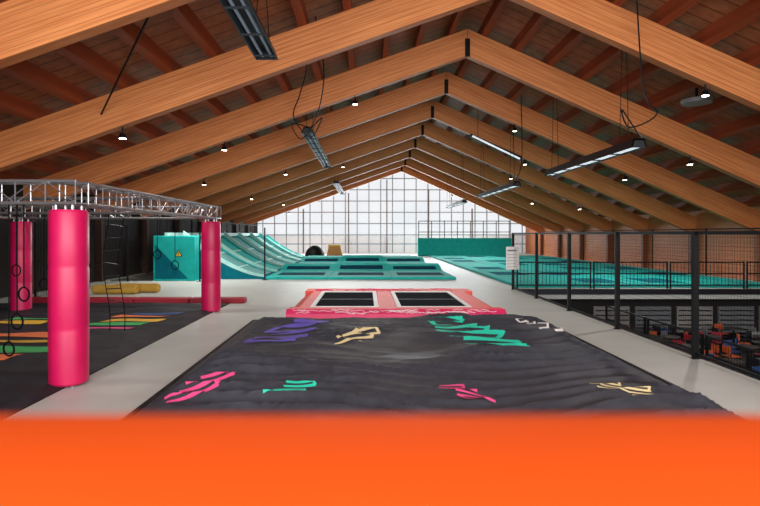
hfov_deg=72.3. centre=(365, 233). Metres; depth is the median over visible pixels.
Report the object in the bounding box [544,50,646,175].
strip light
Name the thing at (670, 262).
guard railing
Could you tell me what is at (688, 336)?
lounge chair
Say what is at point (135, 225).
wall
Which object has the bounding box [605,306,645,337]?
railing
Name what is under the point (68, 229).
column
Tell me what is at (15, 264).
ring
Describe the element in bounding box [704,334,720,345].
cafe table
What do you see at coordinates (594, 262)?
guard railing
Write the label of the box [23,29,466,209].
roof beam
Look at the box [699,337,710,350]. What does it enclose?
lounge chair
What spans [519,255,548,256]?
trampoline
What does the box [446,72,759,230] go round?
roof beam
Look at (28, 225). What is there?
column
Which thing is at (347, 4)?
joist
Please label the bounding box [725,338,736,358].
lounge chair
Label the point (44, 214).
ring
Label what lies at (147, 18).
rod
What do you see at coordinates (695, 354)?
fence
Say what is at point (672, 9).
roof purlin
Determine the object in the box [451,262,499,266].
trampoline
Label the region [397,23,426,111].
roof purlin
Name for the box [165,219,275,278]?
ramp
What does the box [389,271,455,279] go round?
trampoline
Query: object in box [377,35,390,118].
roof purlin
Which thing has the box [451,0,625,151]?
roof purlin
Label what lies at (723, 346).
lounge chair
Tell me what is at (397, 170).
roof beam
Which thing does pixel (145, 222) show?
wall post
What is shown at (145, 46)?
joist
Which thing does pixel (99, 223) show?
wall post
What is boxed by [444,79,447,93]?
connector
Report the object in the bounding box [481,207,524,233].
window
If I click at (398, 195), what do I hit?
window
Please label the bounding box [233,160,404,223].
roof beam
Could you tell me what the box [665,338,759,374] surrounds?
floor
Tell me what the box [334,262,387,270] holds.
trampoline
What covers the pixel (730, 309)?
wall panel
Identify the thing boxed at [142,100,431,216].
roof beam
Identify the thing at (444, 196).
window
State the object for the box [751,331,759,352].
lounge chair
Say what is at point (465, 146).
roof beam
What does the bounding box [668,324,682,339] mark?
lounge chair
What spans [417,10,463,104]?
roof purlin
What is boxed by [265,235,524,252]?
wall
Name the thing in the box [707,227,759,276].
net
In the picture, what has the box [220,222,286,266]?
ramp
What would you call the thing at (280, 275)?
trampoline
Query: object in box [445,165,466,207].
strip light
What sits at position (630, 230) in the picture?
net
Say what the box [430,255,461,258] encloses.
trampoline
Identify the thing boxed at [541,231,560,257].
net
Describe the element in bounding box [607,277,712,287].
trampoline
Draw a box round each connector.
[421,125,423,134]
[431,106,433,117]
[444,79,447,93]
[465,38,469,56]
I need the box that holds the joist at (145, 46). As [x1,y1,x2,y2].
[110,23,275,156]
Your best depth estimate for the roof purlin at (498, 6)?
18.43 m
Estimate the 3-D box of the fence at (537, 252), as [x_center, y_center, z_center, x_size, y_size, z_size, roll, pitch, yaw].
[5.820,1.075,16.363,0.150,2.250,2.845,0,0,0]
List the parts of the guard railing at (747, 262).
post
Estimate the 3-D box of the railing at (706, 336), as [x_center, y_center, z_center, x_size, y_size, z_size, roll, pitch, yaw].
[9.400,3.600,12.930,0.060,1.600,2.860,0,0,0]
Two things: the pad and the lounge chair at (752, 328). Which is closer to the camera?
the pad
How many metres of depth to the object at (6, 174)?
18.56 m
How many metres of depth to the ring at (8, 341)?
7.59 m
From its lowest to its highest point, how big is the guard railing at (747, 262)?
1.100 m
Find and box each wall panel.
[593,306,628,328]
[634,306,670,337]
[676,306,712,337]
[717,306,753,337]
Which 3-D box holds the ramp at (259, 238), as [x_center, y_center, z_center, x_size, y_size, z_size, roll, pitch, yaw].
[-7.375,0.713,41.575,4.850,2.975,3.350,0,0,0]
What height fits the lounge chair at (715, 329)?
0.781 m
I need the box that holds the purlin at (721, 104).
[513,96,743,180]
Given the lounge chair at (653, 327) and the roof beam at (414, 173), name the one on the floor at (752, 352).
the lounge chair at (653, 327)
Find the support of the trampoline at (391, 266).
on the floor at (122, 386)
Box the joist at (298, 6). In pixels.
[290,0,338,133]
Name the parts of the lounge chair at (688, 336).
backrest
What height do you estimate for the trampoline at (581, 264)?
0.120 m
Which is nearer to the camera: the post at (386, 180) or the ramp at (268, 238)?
the ramp at (268, 238)
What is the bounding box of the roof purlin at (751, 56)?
[497,43,759,173]
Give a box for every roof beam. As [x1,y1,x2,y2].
[0,0,195,68]
[0,0,489,171]
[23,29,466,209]
[95,72,445,215]
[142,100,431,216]
[175,122,422,220]
[199,138,414,222]
[218,150,408,222]
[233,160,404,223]
[246,167,400,224]
[403,166,542,232]
[405,158,560,230]
[410,148,583,231]
[415,136,611,234]
[423,121,647,234]
[432,100,695,230]
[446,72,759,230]
[466,29,759,188]
[510,0,759,111]
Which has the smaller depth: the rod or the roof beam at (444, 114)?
the rod
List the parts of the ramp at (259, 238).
bed panel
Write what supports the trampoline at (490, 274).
on the floor at (122, 386)
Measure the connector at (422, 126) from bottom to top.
0.660 m
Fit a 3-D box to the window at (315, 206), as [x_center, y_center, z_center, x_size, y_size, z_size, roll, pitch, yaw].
[-4.775,-2.837,60.085,5.150,5.875,0.070,0,0,0]
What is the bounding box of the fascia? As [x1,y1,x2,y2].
[515,289,759,380]
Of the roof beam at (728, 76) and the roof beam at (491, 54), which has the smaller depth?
the roof beam at (728, 76)
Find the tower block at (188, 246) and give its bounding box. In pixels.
[153,236,198,280]
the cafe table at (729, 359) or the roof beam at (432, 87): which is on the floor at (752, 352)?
the cafe table at (729, 359)
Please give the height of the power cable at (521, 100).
4.022 m
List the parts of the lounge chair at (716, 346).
backrest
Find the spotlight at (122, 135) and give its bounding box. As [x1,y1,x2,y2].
[118,127,126,138]
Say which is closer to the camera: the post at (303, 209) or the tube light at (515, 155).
the tube light at (515, 155)
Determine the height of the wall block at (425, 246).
3.535 m
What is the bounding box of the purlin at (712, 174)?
[560,169,731,201]
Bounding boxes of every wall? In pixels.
[0,185,257,297]
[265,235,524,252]
[525,206,759,279]
[543,299,759,335]
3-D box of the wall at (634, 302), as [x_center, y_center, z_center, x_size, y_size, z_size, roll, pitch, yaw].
[12.150,3.500,22.100,12.500,1.800,0.200,0,0,0]
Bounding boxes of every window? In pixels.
[258,172,525,252]
[258,207,301,233]
[302,191,346,233]
[347,175,391,233]
[436,187,480,233]
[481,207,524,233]
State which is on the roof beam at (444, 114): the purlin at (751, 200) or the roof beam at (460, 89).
the purlin at (751, 200)
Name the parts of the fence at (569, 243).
post, rail, rail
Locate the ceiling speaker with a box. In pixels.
[680,88,713,106]
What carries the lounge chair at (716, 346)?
on the floor at (752, 352)
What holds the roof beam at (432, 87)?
on the wall at (135, 225)
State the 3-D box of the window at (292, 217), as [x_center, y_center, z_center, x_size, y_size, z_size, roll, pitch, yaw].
[-9.925,-1.936,60.085,5.150,4.072,0.070,0,0,0]
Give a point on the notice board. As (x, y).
(510, 251)
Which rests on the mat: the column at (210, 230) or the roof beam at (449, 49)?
the column at (210, 230)
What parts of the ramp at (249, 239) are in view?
bed panel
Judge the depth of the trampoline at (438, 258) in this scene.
44.37 m
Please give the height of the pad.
0.170 m
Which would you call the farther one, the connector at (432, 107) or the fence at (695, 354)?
the connector at (432, 107)
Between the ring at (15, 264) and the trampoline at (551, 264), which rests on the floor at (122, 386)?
the trampoline at (551, 264)
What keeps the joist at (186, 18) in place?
on the roof beam at (419, 113)
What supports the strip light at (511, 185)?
hanging from the ceiling
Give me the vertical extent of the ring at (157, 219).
1.144 m
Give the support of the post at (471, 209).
on the floor at (122, 386)
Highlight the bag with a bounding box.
[128,312,735,414]
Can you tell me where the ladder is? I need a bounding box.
[102,215,125,330]
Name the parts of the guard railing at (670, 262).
post, rail, rail, rail, post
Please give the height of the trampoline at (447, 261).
0.120 m
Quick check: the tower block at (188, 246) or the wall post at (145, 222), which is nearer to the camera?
the tower block at (188, 246)
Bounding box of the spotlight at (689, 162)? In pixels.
[687,156,692,164]
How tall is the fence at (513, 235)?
2.250 m
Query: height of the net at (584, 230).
2.500 m
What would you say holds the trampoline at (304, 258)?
on the floor at (122, 386)
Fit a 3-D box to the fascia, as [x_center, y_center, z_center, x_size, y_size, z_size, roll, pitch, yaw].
[11.951,2.425,8.899,12.098,0.450,23.798,0,0,0]
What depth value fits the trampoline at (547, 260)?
39.52 m
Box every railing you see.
[517,261,590,288]
[593,261,667,288]
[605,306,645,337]
[647,318,703,358]
[669,261,744,288]
[705,335,759,377]
[746,261,759,288]
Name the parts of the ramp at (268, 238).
bed panel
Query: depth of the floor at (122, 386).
11.05 m
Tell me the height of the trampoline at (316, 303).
0.291 m
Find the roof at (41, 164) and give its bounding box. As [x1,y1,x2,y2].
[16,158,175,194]
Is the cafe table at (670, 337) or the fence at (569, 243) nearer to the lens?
the fence at (569, 243)
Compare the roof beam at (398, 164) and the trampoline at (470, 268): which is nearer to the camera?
the trampoline at (470, 268)
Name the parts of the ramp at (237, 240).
bed panel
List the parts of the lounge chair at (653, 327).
backrest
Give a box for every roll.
[92,285,138,293]
[116,283,160,291]
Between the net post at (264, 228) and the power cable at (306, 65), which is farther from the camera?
the net post at (264, 228)
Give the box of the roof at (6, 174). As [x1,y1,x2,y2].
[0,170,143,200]
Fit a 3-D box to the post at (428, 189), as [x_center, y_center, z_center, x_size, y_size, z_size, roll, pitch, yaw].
[7.200,-1.471,59.785,0.120,7.342,0.270,0,0,0]
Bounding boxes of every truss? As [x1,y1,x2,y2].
[0,179,88,205]
[0,197,157,214]
[0,206,22,218]
[18,206,220,218]
[65,182,216,218]
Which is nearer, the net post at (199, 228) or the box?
the net post at (199, 228)
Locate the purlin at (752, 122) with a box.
[529,113,759,187]
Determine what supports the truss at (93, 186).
on the column at (68, 229)
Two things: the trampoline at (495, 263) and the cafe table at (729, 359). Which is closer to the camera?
the cafe table at (729, 359)
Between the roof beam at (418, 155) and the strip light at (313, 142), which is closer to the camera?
the strip light at (313, 142)
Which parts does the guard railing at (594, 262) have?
post, rail, rail, rail, post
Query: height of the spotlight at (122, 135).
0.335 m
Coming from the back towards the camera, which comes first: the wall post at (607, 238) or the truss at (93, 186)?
the wall post at (607, 238)
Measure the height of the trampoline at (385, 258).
0.460 m
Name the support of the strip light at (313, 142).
hanging from the ceiling
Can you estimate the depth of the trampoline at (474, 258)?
44.37 m
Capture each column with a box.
[10,219,31,310]
[48,205,89,386]
[201,219,220,312]
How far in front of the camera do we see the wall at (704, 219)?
31.95 m
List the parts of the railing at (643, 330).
post, rail, rail, post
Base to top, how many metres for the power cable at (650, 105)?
3.910 m
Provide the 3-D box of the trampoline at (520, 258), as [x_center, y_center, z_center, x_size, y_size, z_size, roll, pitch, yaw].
[12.930,2.140,44.375,2.660,0.120,4.150,0,0,0]
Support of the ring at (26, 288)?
hanging from the truss at (15, 182)
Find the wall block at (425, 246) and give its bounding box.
[417,221,511,255]
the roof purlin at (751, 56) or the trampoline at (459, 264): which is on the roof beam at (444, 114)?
the roof purlin at (751, 56)
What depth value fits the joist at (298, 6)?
13.76 m
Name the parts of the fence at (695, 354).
post, rail, rail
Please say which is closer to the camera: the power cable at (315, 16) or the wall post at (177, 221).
the power cable at (315, 16)
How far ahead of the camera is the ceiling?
17.80 m
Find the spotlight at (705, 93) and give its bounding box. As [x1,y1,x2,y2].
[701,84,709,96]
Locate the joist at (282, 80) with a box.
[274,72,307,121]
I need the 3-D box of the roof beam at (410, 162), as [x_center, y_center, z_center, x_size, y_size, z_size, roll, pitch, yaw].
[11.055,-3.719,49.100,14.690,7.522,0.280,0,0,0]
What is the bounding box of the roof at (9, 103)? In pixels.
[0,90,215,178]
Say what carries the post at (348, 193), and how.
on the floor at (122, 386)
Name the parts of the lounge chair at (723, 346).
backrest, seat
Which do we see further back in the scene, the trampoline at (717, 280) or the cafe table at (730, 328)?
the trampoline at (717, 280)
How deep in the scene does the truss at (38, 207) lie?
14.51 m
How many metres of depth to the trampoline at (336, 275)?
26.06 m
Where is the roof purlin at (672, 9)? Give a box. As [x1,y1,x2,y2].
[466,0,701,159]
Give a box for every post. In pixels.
[25,209,35,293]
[95,215,103,281]
[142,219,148,273]
[175,220,178,232]
[196,228,200,281]
[262,228,267,279]
[303,209,303,252]
[348,193,348,252]
[386,180,386,252]
[428,189,428,237]
[471,209,472,237]
[540,234,542,254]
[557,234,559,256]
[579,234,582,259]
[606,234,609,261]
[641,234,645,267]
[688,235,690,272]
[754,235,759,281]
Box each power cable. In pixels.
[291,16,324,138]
[293,65,321,137]
[515,100,522,183]
[621,0,657,138]
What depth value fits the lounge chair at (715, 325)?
20.95 m
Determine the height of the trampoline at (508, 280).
0.120 m
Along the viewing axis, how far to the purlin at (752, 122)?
18.80 m
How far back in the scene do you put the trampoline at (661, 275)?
26.84 m
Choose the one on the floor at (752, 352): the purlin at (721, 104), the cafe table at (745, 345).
the cafe table at (745, 345)
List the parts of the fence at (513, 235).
post, rail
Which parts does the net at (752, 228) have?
rail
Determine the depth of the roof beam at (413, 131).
33.96 m
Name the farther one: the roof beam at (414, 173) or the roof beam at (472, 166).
the roof beam at (414, 173)
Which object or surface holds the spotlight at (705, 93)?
attached to the roof beam at (728, 76)
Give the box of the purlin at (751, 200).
[591,195,759,216]
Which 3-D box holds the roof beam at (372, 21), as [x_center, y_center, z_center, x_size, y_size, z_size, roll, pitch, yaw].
[-4.405,-4.155,14.100,16.190,6.650,0.280,0,0,0]
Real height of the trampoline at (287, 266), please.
0.420 m
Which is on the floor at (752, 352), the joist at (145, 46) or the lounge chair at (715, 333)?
the lounge chair at (715, 333)
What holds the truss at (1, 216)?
on the column at (28, 225)
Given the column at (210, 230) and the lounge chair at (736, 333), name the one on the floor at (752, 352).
the lounge chair at (736, 333)
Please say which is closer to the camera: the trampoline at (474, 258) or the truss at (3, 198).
the truss at (3, 198)
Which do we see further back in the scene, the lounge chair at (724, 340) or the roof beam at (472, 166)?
the roof beam at (472, 166)
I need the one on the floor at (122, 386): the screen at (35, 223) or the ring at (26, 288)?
the screen at (35, 223)
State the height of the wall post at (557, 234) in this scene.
2.260 m
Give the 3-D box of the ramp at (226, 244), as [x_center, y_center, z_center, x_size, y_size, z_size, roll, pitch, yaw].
[-7.375,0.713,30.625,4.850,2.975,3.350,0,0,0]
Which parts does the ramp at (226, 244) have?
bed panel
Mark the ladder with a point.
(103, 262)
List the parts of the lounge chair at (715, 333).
backrest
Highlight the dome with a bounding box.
[305,245,324,255]
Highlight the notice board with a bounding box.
[506,247,518,269]
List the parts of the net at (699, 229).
rail, post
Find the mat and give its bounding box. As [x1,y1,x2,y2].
[0,302,229,414]
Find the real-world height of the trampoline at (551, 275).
0.120 m
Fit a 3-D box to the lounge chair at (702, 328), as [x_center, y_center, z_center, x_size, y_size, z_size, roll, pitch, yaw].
[12.911,4.011,20.105,0.380,0.781,0.380,0,0,-2]
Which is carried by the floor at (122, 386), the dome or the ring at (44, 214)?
the dome
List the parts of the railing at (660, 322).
post, rail, rail, post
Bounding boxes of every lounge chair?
[652,326,660,336]
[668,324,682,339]
[682,334,690,343]
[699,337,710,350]
[701,327,707,337]
[711,331,721,355]
[711,344,718,364]
[712,327,726,339]
[714,324,729,342]
[722,345,739,359]
[723,340,741,364]
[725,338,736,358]
[736,333,751,355]
[738,331,754,350]
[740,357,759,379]
[741,326,755,342]
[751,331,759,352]
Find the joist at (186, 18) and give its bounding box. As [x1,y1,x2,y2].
[167,4,297,148]
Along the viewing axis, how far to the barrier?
0.39 m
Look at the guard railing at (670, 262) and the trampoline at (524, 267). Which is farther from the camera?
the trampoline at (524, 267)
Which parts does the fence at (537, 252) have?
post, rail, rail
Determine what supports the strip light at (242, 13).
hanging from the ceiling
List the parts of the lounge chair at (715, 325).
backrest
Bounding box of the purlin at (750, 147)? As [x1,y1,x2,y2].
[544,139,759,194]
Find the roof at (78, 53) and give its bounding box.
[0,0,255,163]
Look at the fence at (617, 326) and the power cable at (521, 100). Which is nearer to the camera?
the fence at (617, 326)
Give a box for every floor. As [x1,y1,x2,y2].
[0,253,759,414]
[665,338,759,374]
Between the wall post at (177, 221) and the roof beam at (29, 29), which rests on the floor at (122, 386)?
the wall post at (177, 221)
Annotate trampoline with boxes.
[265,271,333,279]
[280,263,335,270]
[286,288,506,318]
[299,262,335,262]
[300,256,341,261]
[329,271,391,279]
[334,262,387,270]
[342,255,382,261]
[383,256,424,261]
[387,262,424,262]
[387,263,442,270]
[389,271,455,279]
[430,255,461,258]
[435,257,473,260]
[442,260,482,263]
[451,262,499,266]
[457,255,490,256]
[461,266,519,271]
[466,257,505,259]
[475,271,545,278]
[478,260,505,262]
[485,255,519,256]
[488,262,540,265]
[493,277,581,287]
[496,257,539,259]
[504,266,566,270]
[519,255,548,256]
[519,260,552,261]
[525,271,599,276]
[527,257,573,259]
[530,263,580,265]
[547,260,589,261]
[547,266,613,270]
[551,277,647,287]
[571,262,621,265]
[574,271,655,276]
[588,266,661,270]
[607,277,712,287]
[623,271,709,276]
[664,277,759,287]
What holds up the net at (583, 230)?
on the floor at (122, 386)
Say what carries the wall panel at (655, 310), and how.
on the floor at (752, 352)
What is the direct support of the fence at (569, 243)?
on the floor at (122, 386)
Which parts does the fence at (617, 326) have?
post, rail, rail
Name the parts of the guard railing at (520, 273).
rail, rail, rail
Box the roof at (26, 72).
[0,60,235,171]
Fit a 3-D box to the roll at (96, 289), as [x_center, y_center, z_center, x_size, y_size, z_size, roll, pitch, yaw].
[-9.200,2.030,19.100,1.604,0.340,0.340,0,0,0]
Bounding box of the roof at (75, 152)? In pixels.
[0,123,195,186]
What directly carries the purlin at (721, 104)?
on the roof beam at (444, 114)
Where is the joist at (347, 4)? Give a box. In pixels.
[343,0,358,126]
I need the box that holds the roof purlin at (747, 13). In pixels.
[482,0,759,166]
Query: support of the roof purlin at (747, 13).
on the roof beam at (444, 114)
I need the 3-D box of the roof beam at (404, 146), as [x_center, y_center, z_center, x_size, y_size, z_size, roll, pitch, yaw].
[-4.405,-4.155,39.100,16.190,6.650,0.280,0,0,0]
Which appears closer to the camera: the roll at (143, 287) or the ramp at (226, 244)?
the roll at (143, 287)
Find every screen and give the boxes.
[34,222,128,296]
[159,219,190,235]
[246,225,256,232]
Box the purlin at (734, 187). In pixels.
[576,181,759,209]
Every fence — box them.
[511,233,534,295]
[534,232,566,307]
[566,232,613,324]
[613,231,690,353]
[689,231,759,378]
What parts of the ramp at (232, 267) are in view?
bed panel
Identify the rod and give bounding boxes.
[100,17,149,114]
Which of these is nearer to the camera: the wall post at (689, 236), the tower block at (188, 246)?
the tower block at (188, 246)
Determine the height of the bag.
0.315 m
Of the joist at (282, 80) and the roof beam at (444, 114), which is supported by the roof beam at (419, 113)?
the joist at (282, 80)
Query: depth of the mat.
10.75 m
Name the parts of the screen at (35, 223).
post, post, post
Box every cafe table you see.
[660,334,680,342]
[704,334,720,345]
[719,358,744,369]
[724,327,743,342]
[738,344,759,367]
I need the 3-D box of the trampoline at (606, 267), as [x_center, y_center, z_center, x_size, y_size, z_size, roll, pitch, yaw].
[15.630,2.140,31.775,2.660,0.120,4.150,0,0,0]
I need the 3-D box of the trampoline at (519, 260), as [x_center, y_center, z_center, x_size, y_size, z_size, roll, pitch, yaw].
[12.930,2.140,40.175,2.660,0.120,4.150,0,0,0]
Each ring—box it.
[3,205,14,356]
[10,205,23,329]
[11,264,20,275]
[18,205,29,301]
[39,214,47,290]
[153,219,160,258]
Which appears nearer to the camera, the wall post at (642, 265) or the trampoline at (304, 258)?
the wall post at (642, 265)
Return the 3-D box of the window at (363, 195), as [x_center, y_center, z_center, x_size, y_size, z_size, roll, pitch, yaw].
[0.375,-3.739,60.085,5.150,7.678,0.070,0,0,0]
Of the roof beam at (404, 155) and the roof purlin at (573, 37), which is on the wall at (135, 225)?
the roof beam at (404, 155)
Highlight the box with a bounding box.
[327,245,342,255]
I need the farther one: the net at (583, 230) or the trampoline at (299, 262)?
the net at (583, 230)
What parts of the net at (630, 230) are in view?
rail, post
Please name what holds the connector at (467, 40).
attached to the roof beam at (449, 49)
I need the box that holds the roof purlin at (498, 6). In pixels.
[416,0,508,148]
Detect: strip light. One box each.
[219,0,277,59]
[301,112,331,167]
[333,178,344,193]
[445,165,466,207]
[477,125,520,197]
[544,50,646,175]
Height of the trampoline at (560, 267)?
0.120 m
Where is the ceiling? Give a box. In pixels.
[0,0,759,216]
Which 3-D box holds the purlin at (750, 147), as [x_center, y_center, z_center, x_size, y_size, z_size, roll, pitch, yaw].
[13.900,-3.121,29.000,0.200,0.449,62.000,0,0,0]
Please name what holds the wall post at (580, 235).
on the floor at (122, 386)
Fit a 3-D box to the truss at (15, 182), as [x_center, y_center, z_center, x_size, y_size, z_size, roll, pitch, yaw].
[-6.950,-0.603,7.600,5.618,0.363,0.388,0,0,0]
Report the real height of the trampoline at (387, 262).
0.120 m
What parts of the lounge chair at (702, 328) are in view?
backrest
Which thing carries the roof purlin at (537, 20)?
on the roof beam at (444, 114)
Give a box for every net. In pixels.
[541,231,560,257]
[560,230,583,257]
[584,230,613,263]
[613,229,652,264]
[653,228,706,275]
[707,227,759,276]
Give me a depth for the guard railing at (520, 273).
20.88 m
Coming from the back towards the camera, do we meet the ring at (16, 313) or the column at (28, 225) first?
the column at (28, 225)
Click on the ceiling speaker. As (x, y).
(697, 100)
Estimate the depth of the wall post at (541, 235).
53.96 m
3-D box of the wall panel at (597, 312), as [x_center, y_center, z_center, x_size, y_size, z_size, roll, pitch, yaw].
[10.350,3.725,21.930,1.500,1.350,0.120,0,0,0]
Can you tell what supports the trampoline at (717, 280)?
on the floor at (122, 386)
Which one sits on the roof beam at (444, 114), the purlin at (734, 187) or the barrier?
the purlin at (734, 187)
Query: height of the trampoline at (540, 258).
0.120 m
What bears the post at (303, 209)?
on the floor at (122, 386)
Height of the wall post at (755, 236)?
2.260 m
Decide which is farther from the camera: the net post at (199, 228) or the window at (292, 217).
the window at (292, 217)
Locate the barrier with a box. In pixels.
[0,415,759,505]
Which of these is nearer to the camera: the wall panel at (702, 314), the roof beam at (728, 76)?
the roof beam at (728, 76)
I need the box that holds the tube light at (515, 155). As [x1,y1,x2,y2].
[469,134,521,158]
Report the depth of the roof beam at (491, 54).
18.96 m
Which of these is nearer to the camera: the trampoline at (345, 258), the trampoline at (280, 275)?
the trampoline at (280, 275)
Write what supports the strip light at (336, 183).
hanging from the ceiling
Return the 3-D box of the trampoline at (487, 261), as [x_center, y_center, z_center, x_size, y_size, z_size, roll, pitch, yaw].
[10.230,2.140,40.175,2.660,0.120,4.150,0,0,0]
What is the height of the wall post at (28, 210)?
3.116 m
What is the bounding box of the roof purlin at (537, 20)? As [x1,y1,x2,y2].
[436,12,547,144]
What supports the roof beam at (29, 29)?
on the wall at (135, 225)
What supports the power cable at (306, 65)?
hanging from the ceiling
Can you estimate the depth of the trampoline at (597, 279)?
22.77 m
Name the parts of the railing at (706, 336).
post, rail, rail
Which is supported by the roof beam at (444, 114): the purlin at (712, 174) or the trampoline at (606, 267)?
the purlin at (712, 174)
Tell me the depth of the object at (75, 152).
18.34 m
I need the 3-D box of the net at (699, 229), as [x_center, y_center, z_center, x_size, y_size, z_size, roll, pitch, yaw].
[17.400,0.950,29.030,0.080,2.500,4.940,0,0,0]
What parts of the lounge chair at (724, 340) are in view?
backrest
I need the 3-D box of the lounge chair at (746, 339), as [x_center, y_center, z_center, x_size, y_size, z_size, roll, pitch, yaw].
[14.333,4.011,19.596,0.380,0.781,0.380,0,0,-5]
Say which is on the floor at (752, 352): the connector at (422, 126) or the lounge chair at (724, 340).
the lounge chair at (724, 340)
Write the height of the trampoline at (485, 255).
0.120 m
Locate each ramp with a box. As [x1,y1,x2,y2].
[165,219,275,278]
[191,220,281,271]
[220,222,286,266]
[227,223,299,262]
[239,224,300,260]
[250,225,303,257]
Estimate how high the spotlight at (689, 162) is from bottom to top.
0.335 m
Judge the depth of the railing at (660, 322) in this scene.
16.00 m
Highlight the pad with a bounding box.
[32,297,246,302]
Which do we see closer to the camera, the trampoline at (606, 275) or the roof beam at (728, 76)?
the roof beam at (728, 76)

